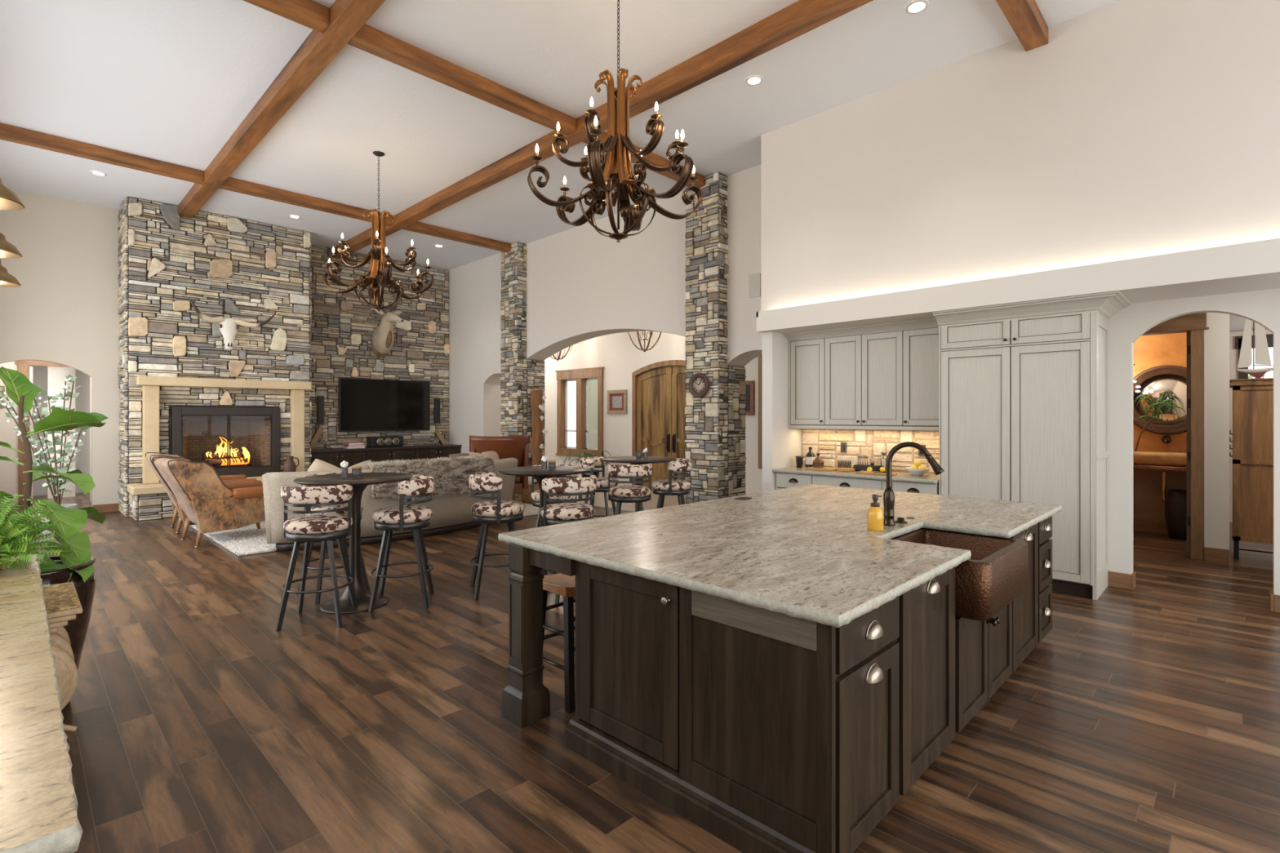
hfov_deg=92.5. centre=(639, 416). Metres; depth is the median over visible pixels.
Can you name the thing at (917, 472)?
fruit bowl
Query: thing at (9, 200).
lamp
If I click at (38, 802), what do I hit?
countertop
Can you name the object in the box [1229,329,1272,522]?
wall
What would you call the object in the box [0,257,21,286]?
lamp
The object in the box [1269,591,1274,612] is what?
baseboard
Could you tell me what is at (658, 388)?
door
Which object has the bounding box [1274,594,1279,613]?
baseboard
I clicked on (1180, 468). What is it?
shelf
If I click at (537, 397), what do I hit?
plank
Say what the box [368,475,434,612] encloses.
bar stool
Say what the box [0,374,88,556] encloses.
plant
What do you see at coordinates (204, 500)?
armchair
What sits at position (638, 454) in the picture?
glass jar
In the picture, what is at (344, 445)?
book
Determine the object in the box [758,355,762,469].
wall timber
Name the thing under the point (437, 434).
sculpture
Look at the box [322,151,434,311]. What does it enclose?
chandelier
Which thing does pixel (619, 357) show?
wall
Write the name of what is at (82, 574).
pot
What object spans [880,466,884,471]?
lemon
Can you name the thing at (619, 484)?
baseboard
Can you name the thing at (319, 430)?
sculpture
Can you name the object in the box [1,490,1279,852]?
floor
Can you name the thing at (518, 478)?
seat cushion
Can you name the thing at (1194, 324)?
door frame
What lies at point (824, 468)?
serving board
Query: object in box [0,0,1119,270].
ceiling
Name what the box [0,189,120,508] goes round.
wall
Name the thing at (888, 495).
faucet
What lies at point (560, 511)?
seat cushion
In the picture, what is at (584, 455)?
potted palm
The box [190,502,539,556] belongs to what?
shag rug
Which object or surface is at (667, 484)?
seat cushion
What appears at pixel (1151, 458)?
countertop
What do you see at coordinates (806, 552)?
island countertop
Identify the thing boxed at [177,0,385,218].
ceiling beam
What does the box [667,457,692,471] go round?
cushion
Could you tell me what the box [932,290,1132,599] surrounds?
pantry cabinet
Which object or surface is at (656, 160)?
ceiling beam
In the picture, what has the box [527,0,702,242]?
chandelier
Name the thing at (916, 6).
recessed light
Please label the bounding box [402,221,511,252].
ceiling beam
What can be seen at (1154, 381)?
round mirror
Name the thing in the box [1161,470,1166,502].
drain
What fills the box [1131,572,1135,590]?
baseboard
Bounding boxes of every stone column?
[499,241,545,496]
[684,172,746,503]
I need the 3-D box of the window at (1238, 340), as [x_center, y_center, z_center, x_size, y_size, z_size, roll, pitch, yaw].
[8.831,-0.375,8.574,0.720,1.550,0.090,0,0,44]
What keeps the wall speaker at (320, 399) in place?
attached to the stone wall at (342, 328)
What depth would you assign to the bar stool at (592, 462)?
7.37 m
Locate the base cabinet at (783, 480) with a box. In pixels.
[775,472,938,494]
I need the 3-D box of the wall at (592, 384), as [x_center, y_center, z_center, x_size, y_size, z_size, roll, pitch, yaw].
[-1.135,0.005,15.122,5.200,3.350,1.400,0,0,44]
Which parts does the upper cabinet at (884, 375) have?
door, door, crown, door, door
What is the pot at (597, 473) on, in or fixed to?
on the potted palm
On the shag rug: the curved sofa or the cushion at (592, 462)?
the curved sofa
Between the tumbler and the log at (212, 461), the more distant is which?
the log at (212, 461)
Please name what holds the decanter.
on the serving board at (824, 468)
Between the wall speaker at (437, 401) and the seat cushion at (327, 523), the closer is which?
the seat cushion at (327, 523)
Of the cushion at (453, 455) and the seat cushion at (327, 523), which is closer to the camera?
the seat cushion at (327, 523)
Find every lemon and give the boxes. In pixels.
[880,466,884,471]
[914,460,920,466]
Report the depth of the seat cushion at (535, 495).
6.11 m
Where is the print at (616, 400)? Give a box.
[612,395,622,408]
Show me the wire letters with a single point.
(842, 464)
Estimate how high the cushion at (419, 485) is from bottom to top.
0.124 m
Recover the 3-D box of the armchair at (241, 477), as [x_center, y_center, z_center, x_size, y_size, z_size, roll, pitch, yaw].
[-6.045,1.011,8.441,1.180,1.044,0.910,0,0,-42]
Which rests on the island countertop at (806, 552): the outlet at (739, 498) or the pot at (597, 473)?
the outlet at (739, 498)
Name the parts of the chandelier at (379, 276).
arm, arm, arm, arm, arm, arm, chain, stem, arm, arm, arm, arm, arm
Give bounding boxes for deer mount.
[371,286,406,357]
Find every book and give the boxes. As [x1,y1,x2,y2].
[342,446,364,448]
[344,442,363,444]
[344,444,364,446]
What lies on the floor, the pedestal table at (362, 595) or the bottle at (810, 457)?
the pedestal table at (362, 595)
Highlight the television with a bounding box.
[338,377,430,431]
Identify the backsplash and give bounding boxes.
[801,428,938,473]
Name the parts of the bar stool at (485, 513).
leg, leg, rail, rail, post, leg, leg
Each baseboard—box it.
[92,502,118,512]
[553,476,631,485]
[1107,571,1131,589]
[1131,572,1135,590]
[1133,519,1168,534]
[1204,546,1229,563]
[1269,591,1274,612]
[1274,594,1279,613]
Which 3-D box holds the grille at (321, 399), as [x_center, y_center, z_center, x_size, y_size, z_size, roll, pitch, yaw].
[-6.212,-0.130,11.942,0.006,0.480,0.080,0,0,44]
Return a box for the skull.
[188,297,275,350]
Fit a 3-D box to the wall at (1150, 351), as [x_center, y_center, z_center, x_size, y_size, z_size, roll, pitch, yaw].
[5.977,0.155,7.893,2.320,2.750,1.600,0,0,44]
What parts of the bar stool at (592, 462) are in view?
leg, rail, post, leg, leg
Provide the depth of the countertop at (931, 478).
6.51 m
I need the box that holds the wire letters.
[837,459,851,467]
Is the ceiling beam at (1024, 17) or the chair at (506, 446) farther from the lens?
the chair at (506, 446)
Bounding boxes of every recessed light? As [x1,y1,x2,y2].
[89,170,106,176]
[288,214,300,218]
[434,244,443,247]
[745,75,763,85]
[905,0,928,13]
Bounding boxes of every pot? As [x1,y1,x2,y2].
[40,555,95,669]
[581,469,599,477]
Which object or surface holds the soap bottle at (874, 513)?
on the island countertop at (806, 552)
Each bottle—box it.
[804,446,815,467]
[866,493,883,531]
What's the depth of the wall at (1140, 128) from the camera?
5.30 m
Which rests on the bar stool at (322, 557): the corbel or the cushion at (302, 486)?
the cushion at (302, 486)
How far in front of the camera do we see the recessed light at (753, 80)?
6.09 m
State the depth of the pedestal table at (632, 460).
7.12 m
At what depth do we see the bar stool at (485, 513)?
5.20 m
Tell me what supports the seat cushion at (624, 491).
on the bar stool at (624, 493)
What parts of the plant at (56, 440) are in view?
stem, stem, stem, stem, stem, stem, pot, stem, stem, stem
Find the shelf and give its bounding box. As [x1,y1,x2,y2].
[1133,463,1186,471]
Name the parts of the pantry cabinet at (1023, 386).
door, door, crown, door, door, panel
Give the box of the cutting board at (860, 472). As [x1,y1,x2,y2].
[857,471,897,475]
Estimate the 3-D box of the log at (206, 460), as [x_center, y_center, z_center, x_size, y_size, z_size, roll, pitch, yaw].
[-7.087,0.760,10.497,0.112,0.121,0.628,0,0,43]
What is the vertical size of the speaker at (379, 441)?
0.210 m
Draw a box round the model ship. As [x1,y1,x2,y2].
[1237,318,1273,378]
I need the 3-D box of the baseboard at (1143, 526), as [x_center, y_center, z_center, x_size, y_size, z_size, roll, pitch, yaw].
[6.458,1.450,8.326,2.160,0.160,0.023,0,0,44]
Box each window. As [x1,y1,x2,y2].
[555,366,604,457]
[1235,333,1273,378]
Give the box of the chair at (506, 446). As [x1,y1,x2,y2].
[469,435,530,502]
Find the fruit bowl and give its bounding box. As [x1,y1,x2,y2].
[904,466,929,475]
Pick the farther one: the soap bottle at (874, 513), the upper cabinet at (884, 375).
the upper cabinet at (884, 375)
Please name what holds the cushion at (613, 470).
on the bar stool at (624, 493)
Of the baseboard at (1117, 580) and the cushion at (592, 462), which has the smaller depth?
the baseboard at (1117, 580)
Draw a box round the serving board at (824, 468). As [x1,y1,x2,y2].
[804,466,838,471]
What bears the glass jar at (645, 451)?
on the pedestal table at (632, 460)
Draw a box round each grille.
[319,397,323,422]
[435,400,439,421]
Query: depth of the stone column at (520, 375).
11.87 m
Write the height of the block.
0.030 m
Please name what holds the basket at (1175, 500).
on the floor
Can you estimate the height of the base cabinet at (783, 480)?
0.875 m
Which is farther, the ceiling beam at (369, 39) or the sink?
the ceiling beam at (369, 39)
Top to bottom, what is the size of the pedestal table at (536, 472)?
1.034 m
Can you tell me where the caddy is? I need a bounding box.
[853,454,881,471]
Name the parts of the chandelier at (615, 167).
bulb, bulb, arm, arm, arm, bulb, bulb, arm, arm, arm, stem, chain, arm, arm, arm, arm, bulb, arm, arm, bulb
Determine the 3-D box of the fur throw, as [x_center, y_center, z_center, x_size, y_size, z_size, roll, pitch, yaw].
[-2.648,0.775,7.875,0.536,0.531,1.779,0,0,40]
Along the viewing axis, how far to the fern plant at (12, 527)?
2.46 m
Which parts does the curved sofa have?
arm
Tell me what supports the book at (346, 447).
on the media console
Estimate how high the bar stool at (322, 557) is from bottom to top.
1.024 m
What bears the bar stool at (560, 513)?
on the floor
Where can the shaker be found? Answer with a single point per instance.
(883, 459)
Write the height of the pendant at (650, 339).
0.870 m
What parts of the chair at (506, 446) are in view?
seat, leg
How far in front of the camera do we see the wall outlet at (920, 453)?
6.66 m
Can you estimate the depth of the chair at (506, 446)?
9.81 m
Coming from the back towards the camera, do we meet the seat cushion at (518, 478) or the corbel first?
the seat cushion at (518, 478)
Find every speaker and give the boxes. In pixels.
[316,395,324,424]
[366,435,403,447]
[434,398,439,422]
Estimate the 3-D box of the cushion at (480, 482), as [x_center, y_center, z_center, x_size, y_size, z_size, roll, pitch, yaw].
[-1.361,0.568,5.342,0.253,0.124,0.487,0,0,-20]
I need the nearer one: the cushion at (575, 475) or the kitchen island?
the kitchen island
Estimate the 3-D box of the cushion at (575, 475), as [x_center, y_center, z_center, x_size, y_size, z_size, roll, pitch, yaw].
[-0.877,0.568,6.393,0.487,0.124,0.253,0,0,2]
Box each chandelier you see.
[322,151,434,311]
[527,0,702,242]
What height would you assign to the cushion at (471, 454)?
0.445 m
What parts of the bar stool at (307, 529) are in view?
post, leg, leg, post, rail, rail, leg, leg, post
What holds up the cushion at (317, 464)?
on the curved sofa
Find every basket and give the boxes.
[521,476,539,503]
[1164,489,1186,540]
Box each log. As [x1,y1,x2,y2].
[204,457,244,464]
[208,450,243,458]
[208,457,248,465]
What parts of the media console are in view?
door, door, door, door, door, door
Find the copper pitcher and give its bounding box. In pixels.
[280,455,298,471]
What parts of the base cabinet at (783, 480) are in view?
cup pull, drawer, cup pull, drawer, cup pull, drawer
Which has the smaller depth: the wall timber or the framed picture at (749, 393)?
the wall timber
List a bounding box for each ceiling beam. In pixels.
[0,122,204,184]
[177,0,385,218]
[218,177,393,226]
[243,0,328,33]
[333,0,872,257]
[346,23,576,135]
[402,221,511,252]
[582,131,704,187]
[995,0,1048,51]
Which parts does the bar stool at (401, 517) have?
leg, leg, post, post, rail, rail, leg, leg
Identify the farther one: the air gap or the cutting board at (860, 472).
the cutting board at (860, 472)
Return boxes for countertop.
[0,554,82,852]
[497,484,1062,627]
[772,465,938,484]
[1133,451,1186,466]
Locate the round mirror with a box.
[1133,364,1186,435]
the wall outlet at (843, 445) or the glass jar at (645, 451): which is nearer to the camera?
the glass jar at (645, 451)
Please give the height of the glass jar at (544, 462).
0.130 m
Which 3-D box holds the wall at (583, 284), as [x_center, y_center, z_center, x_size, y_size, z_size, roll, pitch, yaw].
[-1.018,-0.910,11.022,9.010,4.880,0.430,0,0,44]
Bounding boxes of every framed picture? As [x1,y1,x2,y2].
[0,386,4,407]
[607,389,626,413]
[745,380,754,415]
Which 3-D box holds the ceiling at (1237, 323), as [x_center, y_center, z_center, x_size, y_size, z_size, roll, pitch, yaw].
[6.472,-1.270,7.547,6.530,0.100,5.760,0,0,44]
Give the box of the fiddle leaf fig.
[0,366,108,669]
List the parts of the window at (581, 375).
sash, sash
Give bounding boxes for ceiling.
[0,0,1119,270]
[1229,314,1266,332]
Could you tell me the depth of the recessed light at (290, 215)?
10.25 m
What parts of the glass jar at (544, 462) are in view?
glass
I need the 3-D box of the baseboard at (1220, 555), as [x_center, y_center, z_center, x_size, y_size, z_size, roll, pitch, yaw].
[6.074,1.460,6.452,0.195,0.140,0.019,0,0,44]
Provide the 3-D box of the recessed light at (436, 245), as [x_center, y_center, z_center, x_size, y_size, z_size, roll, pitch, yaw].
[-3.941,-3.345,12.005,0.176,0.007,0.176,0,0,44]
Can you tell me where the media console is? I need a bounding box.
[310,444,461,468]
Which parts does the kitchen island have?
post, door, knob, moulding, grey rail, frame, drawer, door, cup pull, cup pull, door, cup pull, door, knob, knob, door, door, cup pull, drawer, drawer, drawer, cup pull, cup pull, cup pull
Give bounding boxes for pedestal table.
[293,472,412,613]
[498,466,589,575]
[601,456,675,511]
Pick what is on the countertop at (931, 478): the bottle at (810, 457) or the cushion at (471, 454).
the bottle at (810, 457)
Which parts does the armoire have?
leg, cornice, rail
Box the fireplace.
[117,196,311,520]
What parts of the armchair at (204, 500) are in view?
leg, panel, leg, panel, leg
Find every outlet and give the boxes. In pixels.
[734,497,751,499]
[840,442,846,453]
[918,444,925,456]
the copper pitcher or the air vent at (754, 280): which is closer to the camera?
the air vent at (754, 280)
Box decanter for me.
[813,453,823,467]
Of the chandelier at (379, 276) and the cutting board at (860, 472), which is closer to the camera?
the cutting board at (860, 472)
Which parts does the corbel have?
gilded panel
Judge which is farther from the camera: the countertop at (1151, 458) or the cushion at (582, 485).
the countertop at (1151, 458)
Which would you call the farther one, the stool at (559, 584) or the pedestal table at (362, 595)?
the pedestal table at (362, 595)
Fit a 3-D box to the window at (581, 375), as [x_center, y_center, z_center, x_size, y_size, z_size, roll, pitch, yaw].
[-1.356,-0.083,14.126,1.670,2.025,0.210,0,0,44]
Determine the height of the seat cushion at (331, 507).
0.101 m
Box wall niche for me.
[762,331,909,492]
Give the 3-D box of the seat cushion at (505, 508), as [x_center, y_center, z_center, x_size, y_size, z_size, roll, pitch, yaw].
[-1.247,0.804,5.383,0.464,0.101,0.464,0,0,-20]
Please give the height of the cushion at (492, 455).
0.392 m
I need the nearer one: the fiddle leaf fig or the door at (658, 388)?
the fiddle leaf fig
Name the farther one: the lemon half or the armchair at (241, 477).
the armchair at (241, 477)
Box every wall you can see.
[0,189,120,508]
[0,360,91,506]
[310,244,449,448]
[448,164,762,453]
[543,331,762,494]
[587,379,597,448]
[760,0,1279,311]
[1107,288,1279,595]
[1133,332,1186,453]
[1133,469,1186,521]
[1204,312,1229,549]
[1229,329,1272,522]
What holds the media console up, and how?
on the floor
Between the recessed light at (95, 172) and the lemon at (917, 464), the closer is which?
the lemon at (917, 464)
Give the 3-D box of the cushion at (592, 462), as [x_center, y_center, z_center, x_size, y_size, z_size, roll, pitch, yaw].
[-0.615,0.568,7.548,0.253,0.124,0.487,0,0,14]
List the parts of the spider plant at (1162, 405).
stem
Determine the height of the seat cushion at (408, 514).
0.101 m
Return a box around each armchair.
[145,452,257,533]
[151,457,265,548]
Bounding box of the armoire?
[1229,377,1273,559]
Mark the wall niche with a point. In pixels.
(781, 444)
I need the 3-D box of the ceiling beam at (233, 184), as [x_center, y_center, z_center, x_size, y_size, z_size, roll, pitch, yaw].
[-5.021,-3.277,9.404,0.160,0.144,2.425,0,0,44]
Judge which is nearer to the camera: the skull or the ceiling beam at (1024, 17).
the ceiling beam at (1024, 17)
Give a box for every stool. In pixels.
[274,484,357,631]
[297,472,370,604]
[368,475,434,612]
[468,471,524,599]
[531,464,577,527]
[540,475,596,604]
[542,573,575,713]
[579,456,617,516]
[607,463,652,515]
[651,457,692,508]
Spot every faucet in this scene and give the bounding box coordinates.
[883,441,944,525]
[1161,435,1171,443]
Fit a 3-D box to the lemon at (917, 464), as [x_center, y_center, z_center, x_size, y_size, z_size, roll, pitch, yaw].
[2.925,0.498,6.451,0.068,0.064,0.063,0,0,-23]
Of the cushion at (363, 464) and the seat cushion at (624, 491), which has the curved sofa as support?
the cushion at (363, 464)
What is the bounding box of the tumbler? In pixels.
[795,456,803,467]
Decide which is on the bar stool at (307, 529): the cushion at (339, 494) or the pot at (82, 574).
the cushion at (339, 494)
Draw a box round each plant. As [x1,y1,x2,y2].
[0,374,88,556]
[0,493,66,570]
[1133,390,1186,451]
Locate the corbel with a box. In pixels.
[42,582,82,732]
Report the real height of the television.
1.080 m
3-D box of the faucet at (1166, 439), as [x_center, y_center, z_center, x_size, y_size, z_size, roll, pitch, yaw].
[6.799,0.300,7.916,0.100,0.100,0.166,0,0,44]
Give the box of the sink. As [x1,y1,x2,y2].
[890,528,1027,620]
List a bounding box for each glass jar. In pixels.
[340,460,348,478]
[351,466,361,478]
[541,455,547,470]
[547,460,555,470]
[635,451,641,458]
[642,448,648,458]
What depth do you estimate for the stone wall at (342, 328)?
12.70 m
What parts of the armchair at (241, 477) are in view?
panel, leg, panel, leg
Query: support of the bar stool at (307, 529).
on the floor
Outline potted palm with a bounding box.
[564,450,610,477]
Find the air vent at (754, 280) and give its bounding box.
[748,272,760,297]
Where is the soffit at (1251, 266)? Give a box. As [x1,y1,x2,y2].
[756,237,1279,333]
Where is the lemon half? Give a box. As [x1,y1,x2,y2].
[866,466,872,471]
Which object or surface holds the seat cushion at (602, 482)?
on the bar stool at (592, 462)
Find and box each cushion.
[280,484,352,504]
[283,513,352,534]
[301,472,350,487]
[305,502,363,515]
[306,458,341,471]
[347,459,372,470]
[372,506,432,524]
[397,475,434,496]
[448,453,469,457]
[466,451,487,457]
[468,471,502,491]
[471,500,524,516]
[481,450,499,460]
[515,475,521,482]
[531,464,577,477]
[531,489,576,502]
[540,502,595,519]
[542,475,596,493]
[579,456,605,469]
[596,476,617,487]
[607,463,652,476]
[608,484,650,497]
[651,479,690,490]
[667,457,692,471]
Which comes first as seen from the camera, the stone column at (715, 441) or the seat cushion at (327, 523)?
the seat cushion at (327, 523)
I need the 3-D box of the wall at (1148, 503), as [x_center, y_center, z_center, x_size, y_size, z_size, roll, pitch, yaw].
[6.495,1.070,8.407,2.300,0.920,0.140,0,0,44]
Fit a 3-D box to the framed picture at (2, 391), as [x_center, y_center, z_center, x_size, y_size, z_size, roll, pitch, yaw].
[-10.853,-0.335,10.324,0.035,0.370,0.200,0,0,44]
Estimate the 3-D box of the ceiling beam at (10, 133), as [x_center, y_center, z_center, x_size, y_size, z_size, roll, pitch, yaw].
[-6.857,-3.277,7.532,0.160,0.144,2.450,0,0,44]
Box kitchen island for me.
[502,515,1052,852]
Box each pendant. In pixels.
[550,345,572,360]
[627,331,661,351]
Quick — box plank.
[529,389,547,466]
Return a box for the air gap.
[893,517,907,524]
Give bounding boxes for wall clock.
[688,373,709,397]
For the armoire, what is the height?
1.930 m
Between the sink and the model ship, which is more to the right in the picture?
the model ship
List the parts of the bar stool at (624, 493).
post, leg, leg, rail, rail, post, leg, post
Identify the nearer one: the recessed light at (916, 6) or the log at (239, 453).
the recessed light at (916, 6)
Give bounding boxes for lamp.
[0,177,24,210]
[0,232,22,258]
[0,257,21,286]
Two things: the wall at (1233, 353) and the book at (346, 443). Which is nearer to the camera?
the wall at (1233, 353)
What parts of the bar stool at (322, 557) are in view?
leg, leg, leg, leg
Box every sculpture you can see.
[310,426,331,449]
[432,431,447,445]
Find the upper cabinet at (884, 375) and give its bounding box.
[782,317,938,431]
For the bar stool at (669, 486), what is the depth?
7.05 m
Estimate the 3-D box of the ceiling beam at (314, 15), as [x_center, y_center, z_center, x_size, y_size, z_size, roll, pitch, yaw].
[-3.459,-3.277,4.199,0.160,0.144,2.450,0,0,44]
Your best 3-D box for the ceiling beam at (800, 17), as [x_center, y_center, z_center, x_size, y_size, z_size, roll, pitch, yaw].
[-0.229,-3.267,6.535,16.280,0.164,0.190,0,0,44]
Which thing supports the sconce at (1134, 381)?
attached to the wall at (1150, 351)
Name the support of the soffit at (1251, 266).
attached to the wall at (1140, 128)
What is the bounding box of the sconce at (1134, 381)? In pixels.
[1133,364,1141,392]
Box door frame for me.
[1142,312,1208,559]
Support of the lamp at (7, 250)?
attached to the wall
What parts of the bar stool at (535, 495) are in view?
post, leg, rail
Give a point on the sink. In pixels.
(995, 575)
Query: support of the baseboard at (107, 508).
attached to the wall at (64, 310)
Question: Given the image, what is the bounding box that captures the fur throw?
[365,453,494,501]
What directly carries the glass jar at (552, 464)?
on the pedestal table at (536, 472)
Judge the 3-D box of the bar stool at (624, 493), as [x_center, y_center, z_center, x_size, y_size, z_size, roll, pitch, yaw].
[-0.113,1.018,6.622,0.487,1.024,0.490,0,0,-5]
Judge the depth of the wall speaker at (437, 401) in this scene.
13.66 m
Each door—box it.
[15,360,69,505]
[631,360,685,491]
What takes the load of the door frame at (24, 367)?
in the wall at (51, 380)
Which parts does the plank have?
stem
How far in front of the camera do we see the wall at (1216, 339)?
6.45 m
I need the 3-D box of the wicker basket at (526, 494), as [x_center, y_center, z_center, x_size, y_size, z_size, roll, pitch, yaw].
[-1.965,1.310,10.921,0.450,0.440,0.450,0,0,44]
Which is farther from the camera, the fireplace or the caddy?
the fireplace
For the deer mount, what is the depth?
12.49 m
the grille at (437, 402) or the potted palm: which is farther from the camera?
the grille at (437, 402)
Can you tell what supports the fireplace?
on the floor
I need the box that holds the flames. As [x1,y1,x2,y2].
[205,436,249,465]
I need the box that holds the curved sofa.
[262,457,518,551]
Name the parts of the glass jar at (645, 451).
glass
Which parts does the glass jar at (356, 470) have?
lid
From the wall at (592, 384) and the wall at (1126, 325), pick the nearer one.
the wall at (1126, 325)
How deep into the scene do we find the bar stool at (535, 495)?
6.15 m
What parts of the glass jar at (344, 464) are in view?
glass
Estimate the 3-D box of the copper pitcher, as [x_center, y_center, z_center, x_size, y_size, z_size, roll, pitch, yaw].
[-6.075,0.848,10.630,0.205,0.364,0.215,0,0,1]
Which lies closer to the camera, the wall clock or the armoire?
the armoire
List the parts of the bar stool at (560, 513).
post, leg, rail, rail, post, post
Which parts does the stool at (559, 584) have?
leg, seat, leg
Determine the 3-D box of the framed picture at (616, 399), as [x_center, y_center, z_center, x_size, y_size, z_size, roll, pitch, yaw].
[-0.495,-0.312,13.204,0.600,0.515,0.038,0,0,44]
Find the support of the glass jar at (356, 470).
on the pedestal table at (362, 595)
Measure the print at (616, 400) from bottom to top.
0.250 m
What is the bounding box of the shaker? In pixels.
[880,450,886,471]
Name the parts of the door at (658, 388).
handle, handle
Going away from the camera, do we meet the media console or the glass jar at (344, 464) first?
the glass jar at (344, 464)
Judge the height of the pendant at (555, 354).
0.870 m
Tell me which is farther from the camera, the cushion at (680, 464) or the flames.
the flames
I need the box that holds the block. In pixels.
[836,467,855,471]
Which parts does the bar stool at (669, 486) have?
leg, leg, post, leg, rail, rail, leg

